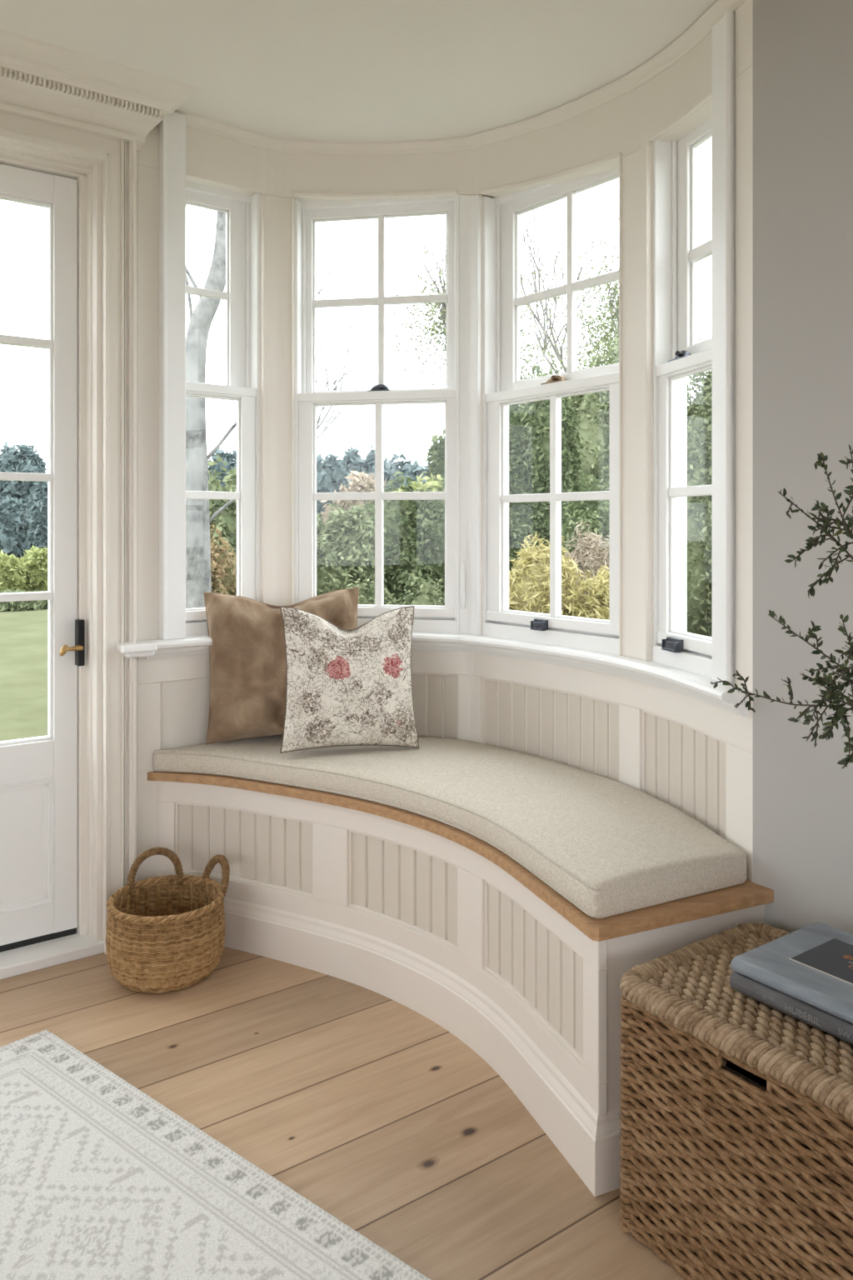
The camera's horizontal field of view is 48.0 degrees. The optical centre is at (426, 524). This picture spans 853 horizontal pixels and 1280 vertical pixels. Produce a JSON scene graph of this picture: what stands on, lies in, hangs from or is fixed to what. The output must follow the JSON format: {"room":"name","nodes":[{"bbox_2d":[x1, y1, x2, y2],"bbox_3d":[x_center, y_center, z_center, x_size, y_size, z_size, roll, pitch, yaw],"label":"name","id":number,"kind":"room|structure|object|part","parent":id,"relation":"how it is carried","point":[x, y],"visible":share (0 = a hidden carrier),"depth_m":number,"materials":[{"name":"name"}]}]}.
{"room":"sunroom","nodes":[
{"label":"sunroom","id":0,"kind":"room"},
{"bbox_2d":[136,152,137,881],"bbox_3d":[-2.420,-0.010,1.552,3.917,2.320,0.120,0,0,-36],"label":"wall","id":1,"kind":"structure","parent":0,"point":[137,152],"depth_m":2.66,"materials":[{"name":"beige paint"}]},
{"bbox_2d":[0,164,84,952],"bbox_3d":[-1.328,0.087,2.386,0.910,2.070,0.095,0,0,-33],"label":"door","id":2,"kind":"structure","parent":1,"relation":"in","point":[38,775],"depth_m":2.60,"materials":[{"name":"white paint"}]},
{"bbox_3d":[-0.960,0.336,2.586,0.063,0.030,0.029,0,0,-36],"label":"lever handle","id":3,"kind":"part","parent":2,"relation":"part of","materials":[{"name":"gold metal"}]},
{"bbox_3d":[-0.948,0.321,2.618,0.019,0.126,0.029,0,0,-36],"label":"handle plate","id":4,"kind":"part","parent":2,"relation":"part of","materials":[{"name":"black metal"}]},
{"bbox_2d":[0,140,102,941],"bbox_3d":[-1.308,0.070,2.354,1.025,2.160,0.132,0,0,-36],"label":"trim","id":5,"kind":"structure","parent":1,"relation":"attached to","point":[88,173],"depth_m":2.61,"materials":[{"name":"beige paint"}]},
{"bbox_2d":[0,931,104,979],"bbox_3d":[-1.308,1.136,2.345,0.994,0.028,0.148,0,0,-36],"label":"trim","id":6,"kind":"structure","parent":1,"relation":"attached to","point":[15,962],"depth_m":2.52,"materials":[{"name":"white paint"}]},
{"bbox_2d":[0,102,136,954],"bbox_3d":[-1.277,0.044,2.284,1.173,2.212,0.042,0,0,-36],"label":"trim","id":7,"kind":"structure","parent":1,"relation":"attached to","point":[117,151],"depth_m":2.60,"materials":[{"name":"beige paint"}]},
{"bbox_2d":[0,29,199,152],"bbox_3d":[-2.271,-1.120,1.443,3.990,0.180,0.232,0,0,-36],"label":"trim","id":8,"kind":"structure","parent":1,"relation":"attached to","point":[36,75],"depth_m":2.45,"materials":[{"name":"beige paint"}]},
{"bbox_2d":[116,640,157,658],"bbox_3d":[-0.793,0.340,2.615,0.096,0.040,0.078,0,0,-36],"label":"trim","id":9,"kind":"structure","parent":1,"relation":"attached to","point":[140,648],"depth_m":2.59,"materials":[{"name":"white paint"}]},
{"bbox_2d":[0,946,685,1279],"bbox_3d":[-0.492,1.210,-0.260,4.898,0.120,5.359,0,0,-36],"label":"floor","id":10,"kind":"structure","parent":0,"point":[351,1097],"depth_m":1.90,"materials":[{"name":"brown wood"}]},
{"bbox_2d":[105,846,229,993],"bbox_3d":[-0.668,1.006,2.462,0.298,0.286,0.296,0,0,6],"label":"wicker basket","id":11,"kind":"object","parent":10,"relation":"on","point":[177,949],"visible":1,"depth_m":2.37,"materials":[{"name":"brown wicker"}]},
{"bbox_3d":[-0.726,0.919,2.567,0.151,0.113,0.026,0,0,-29],"label":"handle","id":12,"kind":"part","parent":11,"relation":"part of","materials":[{"name":"brown wicker"}]},
{"bbox_3d":[-0.557,0.928,2.543,0.049,0.098,0.137,0,0,-37],"label":"handle","id":13,"kind":"part","parent":11,"relation":"part of","materials":[{"name":"brown wicker"}]},
{"bbox_2d":[0,1029,430,1279],"bbox_3d":[-0.850,1.143,0.931,1.744,0.010,2.045,0,0,44],"label":"woven rug","id":14,"kind":"object","parent":10,"relation":"on","point":[100,1179],"visible":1,"depth_m":1.61,"materials":[{"name":"white fabric"}]},
{"bbox_2d":[147,771,774,1196],"bbox_3d":[0.039,0.920,2.383,1.684,0.460,0.742,0,0,43],"label":"window bench","id":15,"kind":"object","parent":10,"relation":"on","point":[422,913],"visible":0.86,"depth_m":2.19,"materials":[{"name":"beige paint"}]},
{"bbox_3d":[-0.493,0.874,2.605,0.452,0.197,0.028,0,0,24],"label":"panel moulding","id":16,"kind":"part","parent":15,"relation":"part of","materials":[{"name":"beige paint"}]},
{"bbox_3d":[-0.491,0.874,2.611,0.451,0.197,0.027,0,0,24],"label":"beadboard panel","id":17,"kind":"part","parent":15,"relation":"part of","materials":[{"name":"beige paint"}]},
{"bbox_3d":[-0.135,1.087,2.177,1.701,0.127,0.369,0,0,36],"label":"skirting","id":18,"kind":"part","parent":15,"relation":"part of","materials":[{"name":"beige paint"}]},
{"bbox_3d":[-0.054,0.874,2.319,0.379,0.197,0.023,0,0,44],"label":"panel moulding","id":19,"kind":"part","parent":15,"relation":"part of","materials":[{"name":"beige paint"}]},
{"bbox_3d":[-0.049,0.874,2.324,0.378,0.197,0.023,0,0,44],"label":"beadboard panel","id":20,"kind":"part","parent":15,"relation":"part of","materials":[{"name":"beige paint"}]},
{"bbox_2d":[152,734,746,918],"bbox_3d":[0.048,0.653,2.389,1.575,0.074,0.706,0,0,44],"label":"seat cushion","id":21,"kind":"object","parent":15,"relation":"on","point":[608,847],"visible":0.96,"depth_m":2.15,"materials":[{"name":"fabric"}]},
{"bbox_2d":[203,587,359,744],"bbox_3d":[-0.407,0.402,2.768,0.462,0.432,0.189,0,0,-14],"label":"pillow","id":22,"kind":"object","parent":21,"relation":"on","point":[247,651],"visible":0.65,"depth_m":2.72,"materials":[{"name":"brown fabric"}]},
{"bbox_2d":[280,605,419,753],"bbox_3d":[-0.210,0.421,2.639,0.388,0.393,0.154,0,0,-13],"label":"floral pillow","id":23,"kind":"object","parent":21,"relation":"on","point":[353,687],"visible":1,"depth_m":2.60,"materials":[{"name":"fabric"}]},
{"bbox_3d":[0.213,0.874,1.911,0.017,0.197,0.419,0,0,-22],"label":"panel moulding","id":24,"kind":"part","parent":15,"relation":"part of","materials":[{"name":"beige paint"}]},
{"bbox_3d":[0.219,0.874,1.914,0.017,0.197,0.417,0,0,-22],"label":"beadboard panel","id":25,"kind":"part","parent":15,"relation":"part of","materials":[{"name":"beige paint"}]},
{"bbox_2d":[620,921,852,1279],"bbox_3d":[0.673,0.939,1.379,0.397,0.423,0.752,0,0,-36],"label":"chest","id":26,"kind":"object","parent":10,"relation":"on","point":[737,1109],"visible":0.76,"depth_m":1.41,"materials":[{"name":"wicker"}]},
{"bbox_3d":[0.674,0.959,1.379,0.337,0.381,0.692,0,0,-36],"label":"frame","id":27,"kind":"part","parent":26,"relation":"part of","materials":[{"name":"wicker"}]},
{"bbox_2d":[730,970,852,1044],"bbox_3d":[0.657,0.712,1.444,0.238,0.030,0.300,0,0,-36],"label":"book","id":28,"kind":"object","parent":26,"relation":"on","point":[837,1027],"visible":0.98,"depth_m":1.41,"materials":[{"name":"paper"}]},
{"bbox_2d":[730,921,852,1023],"bbox_3d":[0.658,0.685,1.439,0.238,0.023,0.300,0,0,-36],"label":"book","id":29,"kind":"object","parent":28,"relation":"on","point":[812,964],"visible":1,"depth_m":1.47,"materials":[{"name":"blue paper"}]},
{"bbox_3d":[0.672,0.674,1.450,0.122,0.001,0.190,0,0,-36],"label":"panel","id":30,"kind":"part","parent":29,"relation":"part of","materials":[{"name":"black paper"}]},
{"bbox_3d":[0.735,0.631,1.185,0.124,0.200,0.124,0,0,0],"label":"vase","id":31,"kind":"object","parent":26,"relation":"on","visible":0},
{"bbox_2d":[710,444,852,768],"bbox_3d":[0.545,0.219,1.301,0.147,0.646,0.426,0,0,-40],"label":"leafy branches","id":32,"kind":"object","parent":31,"relation":"in","point":[832,692],"visible":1,"depth_m":1.31,"materials":[{"name":"green plant"}]},
{"bbox_2d":[0,0,718,142],"bbox_3d":[-0.515,-1.056,-0.301,5.013,0.574,5.519,0,0,-36],"label":"ceiling","id":33,"kind":"structure","parent":0,"point":[347,71],"depth_m":2.26,"materials":[{"name":"paint"}]},
{"bbox_2d":[137,0,753,914],"bbox_3d":[0.078,-0.011,2.559,1.808,2.322,0.692,0,0,29],"label":"wall","id":34,"kind":"structure","parent":0,"point":[693,756],"depth_m":2.62,"materials":[{"name":"beige paint"}]},
{"bbox_2d":[159,111,185,639],"bbox_3d":[-0.714,-0.420,2.697,0.069,1.480,0.036,0,0,-35],"label":"trim","id":35,"kind":"structure","parent":34,"relation":"attached to","point":[172,127],"depth_m":2.69,"materials":[{"name":"white paint"}]},
{"bbox_3d":[-0.643,0.561,2.791,0.282,0.238,0.013,0,0,-38],"label":"flat panel","id":36,"kind":"part","parent":34,"relation":"part of","materials":[{"name":"beige paint"}]},
{"bbox_2d":[185,180,259,636],"bbox_3d":[-0.650,-0.345,2.841,0.302,1.370,0.108,0,0,-39],"label":"window","id":37,"kind":"structure","parent":34,"relation":"in","point":[242,295],"depth_m":2.89,"materials":[{"name":"white paint"}]},
{"bbox_3d":[-0.660,-0.686,2.854,0.274,0.613,0.031,0,0,-39],"label":"sash","id":38,"kind":"part","parent":37,"relation":"part of","materials":[{"name":"white paint"}]},
{"bbox_3d":[-0.631,-0.068,2.818,0.274,0.688,0.040,0,0,-39],"label":"sash","id":39,"kind":"part","parent":37,"relation":"part of","materials":[{"name":"white paint"}]},
{"bbox_2d":[261,194,293,605],"bbox_3d":[-0.452,-0.338,2.907,0.098,1.316,0.022,0,0,-21],"label":"trim","id":40,"kind":"structure","parent":34,"relation":"attached to","point":[277,212],"depth_m":2.91,"materials":[{"name":"beige paint"}]},
{"bbox_2d":[294,194,457,633],"bbox_3d":[-0.145,-0.344,2.933,0.515,1.368,0.108,0,0,11],"label":"window","id":41,"kind":"structure","parent":34,"relation":"in","point":[442,619],"depth_m":2.92,"materials":[{"name":"white paint"}]},
{"bbox_3d":[-0.151,-0.064,2.903,0.487,0.679,0.040,0,0,11],"label":"sash","id":42,"kind":"part","parent":41,"relation":"part of","materials":[{"name":"white paint"}]},
{"bbox_3d":[-0.142,-0.685,2.949,0.487,0.611,0.031,0,0,11],"label":"sash","id":43,"kind":"part","parent":41,"relation":"part of","materials":[{"name":"white paint"}]},
{"bbox_3d":[-0.151,0.561,2.906,0.514,0.238,0.034,0,0,11],"label":"beadboard panel","id":44,"kind":"part","parent":34,"relation":"part of","materials":[{"name":"beige paint"}]},
{"bbox_3d":[-0.152,0.561,2.901,0.515,0.238,0.036,0,0,11],"label":"panel moulding","id":45,"kind":"part","parent":34,"relation":"part of","materials":[{"name":"beige paint"}]},
{"bbox_2d":[145,632,749,717],"bbox_3d":[0.077,0.347,2.550,1.801,0.054,0.714,0,0,30],"label":"trim","id":46,"kind":"structure","parent":34,"relation":"attached to","point":[699,687],"depth_m":2.46,"materials":[{"name":"white paint"}]},
{"bbox_2d":[174,0,746,154],"bbox_3d":[0.078,-1.097,2.505,1.623,0.148,0.579,0,0,31],"label":"trim","id":47,"kind":"structure","parent":34,"relation":"attached to","point":[695,34],"depth_m":2.70,"materials":[{"name":"beige paint"}]},
{"bbox_2d":[457,194,480,635],"bbox_3d":[0.126,-0.326,2.804,0.079,1.292,0.021,0,0,37],"label":"trim","id":48,"kind":"structure","parent":34,"relation":"attached to","point":[468,207],"depth_m":2.81,"materials":[{"name":"white paint"}]},
{"bbox_2d":[294,87,712,198],"bbox_3d":[0.192,-0.954,2.554,1.376,0.117,0.286,0,0,43],"label":"trim","id":49,"kind":"structure","parent":34,"relation":"attached to","point":[708,95],"depth_m":2.64,"materials":[{"name":"beige paint"}]},
{"bbox_2d":[482,167,619,654],"bbox_3d":[0.373,-0.322,2.583,0.122,1.323,0.581,0,0,-38],"label":"window","id":50,"kind":"structure","parent":34,"relation":"in","point":[502,385],"depth_m":2.71,"materials":[{"name":"white paint"}]},
{"bbox_3d":[0.355,-0.052,2.569,0.040,0.656,0.553,0,0,-38],"label":"sash","id":51,"kind":"part","parent":50,"relation":"part of","materials":[{"name":"white paint"}]},
{"bbox_3d":[0.392,-0.663,2.598,0.031,0.566,0.553,0,0,-38],"label":"sash","id":52,"kind":"part","parent":50,"relation":"part of","materials":[{"name":"white paint"}]},
{"bbox_3d":[0.335,0.561,2.591,0.032,0.238,0.523,0,0,-38],"label":"panel moulding","id":53,"kind":"part","parent":34,"relation":"part of","materials":[{"name":"beige paint"}]},
{"bbox_3d":[0.339,0.561,2.594,0.030,0.238,0.521,0,0,-38],"label":"beadboard panel","id":54,"kind":"part","parent":34,"relation":"part of","materials":[{"name":"beige paint"}]},
{"bbox_2d":[619,143,650,660],"bbox_3d":[0.503,-0.290,2.307,0.018,1.221,0.112,0,0,-24],"label":"trim","id":55,"kind":"structure","parent":34,"relation":"attached to","point":[635,167],"depth_m":2.31,"materials":[{"name":"beige paint"}]},
{"bbox_2d":[652,117,712,677],"bbox_3d":[0.614,-0.312,2.112,0.112,1.305,0.328,0,0,-15],"label":"window","id":56,"kind":"structure","parent":34,"relation":"in","point":[678,354],"depth_m":2.23,"materials":[{"name":"white paint"}]},
{"bbox_3d":[0.596,-0.049,2.107,0.040,0.649,0.300,0,0,-15],"label":"sash","id":57,"kind":"part","parent":56,"relation":"part of","materials":[{"name":"white paint"}]},
{"bbox_3d":[0.641,-0.654,2.119,0.031,0.548,0.300,0,0,-15],"label":"sash","id":58,"kind":"part","parent":56,"relation":"part of","materials":[{"name":"white paint"}]},
{"bbox_3d":[0.576,0.561,2.131,0.019,0.238,0.366,0,0,-15],"label":"panel moulding","id":59,"kind":"part","parent":34,"relation":"part of","materials":[{"name":"beige paint"}]},
{"bbox_3d":[0.581,0.561,2.132,0.017,0.238,0.364,0,0,-15],"label":"beadboard panel","id":60,"kind":"part","parent":34,"relation":"part of","materials":[{"name":"beige paint"}]},
{"bbox_2d":[712,10,734,685],"bbox_3d":[0.600,-0.355,1.947,0.020,1.350,0.075,0,0,-12],"label":"trim","id":61,"kind":"structure","parent":34,"relation":"attached to","point":[723,32],"depth_m":1.94,"materials":[{"name":"white paint"}]},
{"bbox_2d":[461,541,467,608],"bbox_3d":[0.110,0.146,2.807,0.016,0.195,0.012,0,0,-22],"label":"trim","id":62,"kind":"structure","parent":0,"point":[463,573],"depth_m":2.80,"materials":[{"name":"white paint"}]},
{"bbox_2d":[753,0,852,934],"bbox_3d":[1.986,0.037,0.116,0.150,2.225,4.400,0,0,-36],"label":"wall","id":63,"kind":"structure","parent":0,"point":[803,49],"depth_m":1.77,"materials":[{"name":"beige paint"}]},
{"label":"outside","id":64,"kind":"structure","parent":0,"visible":0},
{"bbox_2d":[0,608,47,741],"bbox_3d":[0.000,1.439,25.000,120.000,0.397,100.000,0,0,0],"label":"lawn","id":65,"kind":"structure","parent":64,"point":[23,634],"depth_m":9.32,"materials":[{"name":"green plant"}]},
{"bbox_2d":[0,550,28,591],"bbox_3d":[-8.145,1.018,17.980,1.284,1.117,1.042,0,0,0],"label":"shrub","id":66,"kind":"object","parent":65,"relation":"on","point":[12,572],"visible":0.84,"depth_m":17.89,"materials":[{"name":"green plant"}]},
{"bbox_2d":[0,495,33,559],"bbox_3d":[-11.770,0.372,26.055,2.246,2.469,1.840,0,0,0],"label":"pine tree","id":67,"kind":"object","parent":65,"relation":"on","point":[15,527],"visible":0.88,"depth_m":25.75,"materials":[{"name":"teal plant"}]},
{"bbox_2d":[0,440,47,510],"bbox_3d":[-14.651,-0.667,33.983,2.758,4.714,2.283,0,0,0],"label":"pine tree","id":68,"kind":"object","parent":65,"relation":"on","point":[12,460],"visible":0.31,"depth_m":33.38,"materials":[{"name":"teal plant"}]},
{"bbox_2d":[0,588,47,611],"bbox_3d":[-6.893,1.311,16.476,1.331,0.470,1.135,0,0,0],"label":"shrub","id":69,"kind":"object","parent":65,"relation":"on","point":[37,604],"visible":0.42,"depth_m":16.09,"materials":[{"name":"green plant"}]},
{"bbox_2d":[18,545,47,591],"bbox_3d":[-7.572,0.985,19.000,1.402,1.184,1.147,0,0,0],"label":"shrub","id":70,"kind":"object","parent":65,"relation":"on","point":[36,558],"visible":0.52,"depth_m":18.56,"materials":[{"name":"green plant"}]},
{"bbox_2d":[25,472,47,549],"bbox_3d":[-11.543,-0.004,29.963,2.091,3.247,1.967,0,0,-31],"label":"pine tree","id":71,"kind":"object","parent":65,"relation":"on","point":[37,511],"visible":0.23,"depth_m":29.32,"materials":[{"name":"teal plant"}]},
{"bbox_2d":[207,453,236,583],"bbox_3d":[-2.218,0.315,10.504,1.620,2.394,1.197,0,0,-5],"label":"shrub","id":72,"kind":"object","parent":65,"relation":"on","point":[225,522],"visible":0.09,"depth_m":10.29,"materials":[{"name":"green plant"}]},
{"bbox_2d":[207,448,236,508],"bbox_3d":[-10.046,-0.984,45.011,4.256,5.394,3.269,0,0,0],"label":"tree","id":73,"kind":"object","parent":65,"relation":"on","point":[231,458],"visible":0.04,"depth_m":44.23,"materials":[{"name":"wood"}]},
{"bbox_2d":[210,523,236,595],"bbox_3d":[-1.530,0.717,6.595,0.666,1.509,0.556,0,0,-26],"label":"shrub","id":74,"kind":"object","parent":65,"relation":"on","point":[222,580],"visible":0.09,"depth_m":6.63,"materials":[{"name":"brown plant"}]},
{"bbox_2d":[185,204,368,608],"bbox_3d":[-1.327,-1.419,5.837,1.952,5.739,2.113,0,0,32],"label":"birch tree","id":75,"kind":"object","parent":65,"relation":"on","point":[198,581],"visible":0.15,"depth_m":5.94,"materials":[{"name":"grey plant"}]},
{"bbox_2d":[316,452,352,525],"bbox_3d":[-4.264,-0.802,41.946,2.371,4.954,2.118,0,0,25],"label":"tree","id":76,"kind":"object","parent":65,"relation":"on","point":[330,474],"visible":0.31,"depth_m":41.30,"materials":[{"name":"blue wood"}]},
{"bbox_2d":[316,503,389,603],"bbox_3d":[-0.686,0.625,7.019,0.884,1.705,0.749,0,0,13],"label":"hedge","id":77,"kind":"object","parent":65,"relation":"on","point":[345,552],"visible":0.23,"depth_m":6.94,"materials":[{"name":"green plant"}]},
{"bbox_2d":[320,470,387,529],"bbox_3d":[-0.961,0.379,12.999,1.414,2.241,1.086,0,0,0],"label":"thicket","id":78,"kind":"object","parent":65,"relation":"on","point":[362,482],"visible":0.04,"depth_m":12.81,"materials":[{"name":"beige plant"}]},
{"bbox_2d":[339,444,384,491],"bbox_3d":[-3.194,-1.135,46.042,2.827,5.503,2.173,0,0,0],"label":"tree","id":79,"kind":"object","parent":65,"relation":"on","point":[352,461],"visible":0.12,"depth_m":45.63,"materials":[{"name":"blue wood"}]},
{"bbox_2d":[367,452,412,492],"bbox_3d":[-1.170,-0.713,40.099,3.028,4.708,2.728,0,0,-21],"label":"tree","id":80,"kind":"object","parent":65,"relation":"on","point":[389,468],"visible":0.09,"depth_m":39.87,"materials":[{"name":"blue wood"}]},
{"bbox_2d":[345,569,444,605],"bbox_3d":[-0.203,0.862,5.399,0.877,1.211,0.675,0,0,-10],"label":"shrub","id":81,"kind":"object","parent":65,"relation":"on","point":[423,598],"visible":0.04,"depth_m":5.44,"materials":[{"name":"green plant"}]},
{"bbox_2d":[363,470,444,604],"bbox_3d":[-0.062,0.519,7.988,1.144,1.930,0.935,0,0,-29],"label":"hedge","id":82,"kind":"object","parent":65,"relation":"on","point":[416,541],"visible":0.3,"depth_m":7.70,"materials":[{"name":"green plant"}]},
{"bbox_2d":[400,459,429,490],"bbox_3d":[0.387,-0.482,38.032,3.152,4.295,2.501,0,0,0],"label":"tree","id":83,"kind":"object","parent":65,"relation":"on","point":[416,470],"visible":0.02,"depth_m":37.35,"materials":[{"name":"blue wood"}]},
{"bbox_2d":[393,472,444,513],"bbox_3d":[0.031,0.342,15.008,1.899,2.418,1.917,0,0,-44],"label":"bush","id":84,"kind":"object","parent":65,"relation":"on","point":[433,485],"visible":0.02,"depth_m":14.69,"materials":[{"name":"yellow plant"}]},
{"bbox_2d":[422,429,444,482],"bbox_3d":[0.335,-0.084,16.969,0.909,3.290,0.726,0,0,-11],"label":"tree","id":85,"kind":"object","parent":65,"relation":"on","point":[437,451],"visible":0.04,"depth_m":16.86,"materials":[{"name":"green plant"}]},
{"bbox_2d":[370,215,594,436],"bbox_3d":[0.775,-1.642,14.124,3.196,6.208,3.137,0,0,42],"label":"bare tree","id":86,"kind":"object","parent":65,"relation":"on","point":[442,311],"visible":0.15,"depth_m":14.02,"materials":[{"name":"grey plant"}]},
{"bbox_2d":[509,364,591,584],"bbox_3d":[0.944,0.052,8.307,0.961,2.848,0.812,0,0,34],"label":"tree","id":87,"kind":"object","parent":65,"relation":"on","point":[529,427],"visible":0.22,"depth_m":8.09,"materials":[{"name":"green plant"}]},
{"bbox_2d":[509,532,609,619],"bbox_3d":[0.777,0.753,4.886,0.850,1.452,0.870,0,0,-43],"label":"bush","id":88,"kind":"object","parent":65,"relation":"on","point":[530,592],"depth_m":4.78,"materials":[{"name":"yellow plant"}]},
{"bbox_2d":[561,472,609,594],"bbox_3d":[1.114,0.551,6.403,0.969,1.839,0.762,0,0,0],"label":"shrub","id":89,"kind":"object","parent":65,"relation":"on","point":[598,522],"visible":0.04,"depth_m":6.42,"materials":[{"name":"green plant"}]},
{"bbox_2d":[561,517,609,601],"bbox_3d":[1.085,0.718,5.688,0.763,1.525,0.586,0,0,-16],"label":"grass","id":90,"kind":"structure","parent":65,"relation":"on","point":[577,557],"depth_m":5.64,"materials":[{"name":"beige plant"}]},
{"bbox_2d":[556,335,619,524],"bbox_3d":[1.919,-0.343,10.575,1.549,3.664,1.152,0,0,7],"label":"hedge","id":91,"kind":"object","parent":65,"relation":"on","point":[593,409],"visible":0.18,"depth_m":10.27,"materials":[{"name":"green plant"}]},
{"bbox_2d":[520,193,711,396],"bbox_3d":[3.458,-2.979,17.528,4.128,8.867,4.931,0,0,39],"label":"bare tree","id":92,"kind":"object","parent":65,"relation":"on","point":[614,315],"visible":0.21,"depth_m":17.33,"materials":[{"name":"grey plant"}]},
{"bbox_2d":[686,336,712,637],"bbox_3d":[2.287,-0.007,6.992,1.268,2.952,0.968,0,0,-18],"label":"tree","id":93,"kind":"object","parent":65,"relation":"on","point":[699,415],"visible":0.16,"depth_m":6.84,"materials":[{"name":"green plant"}]}
]}

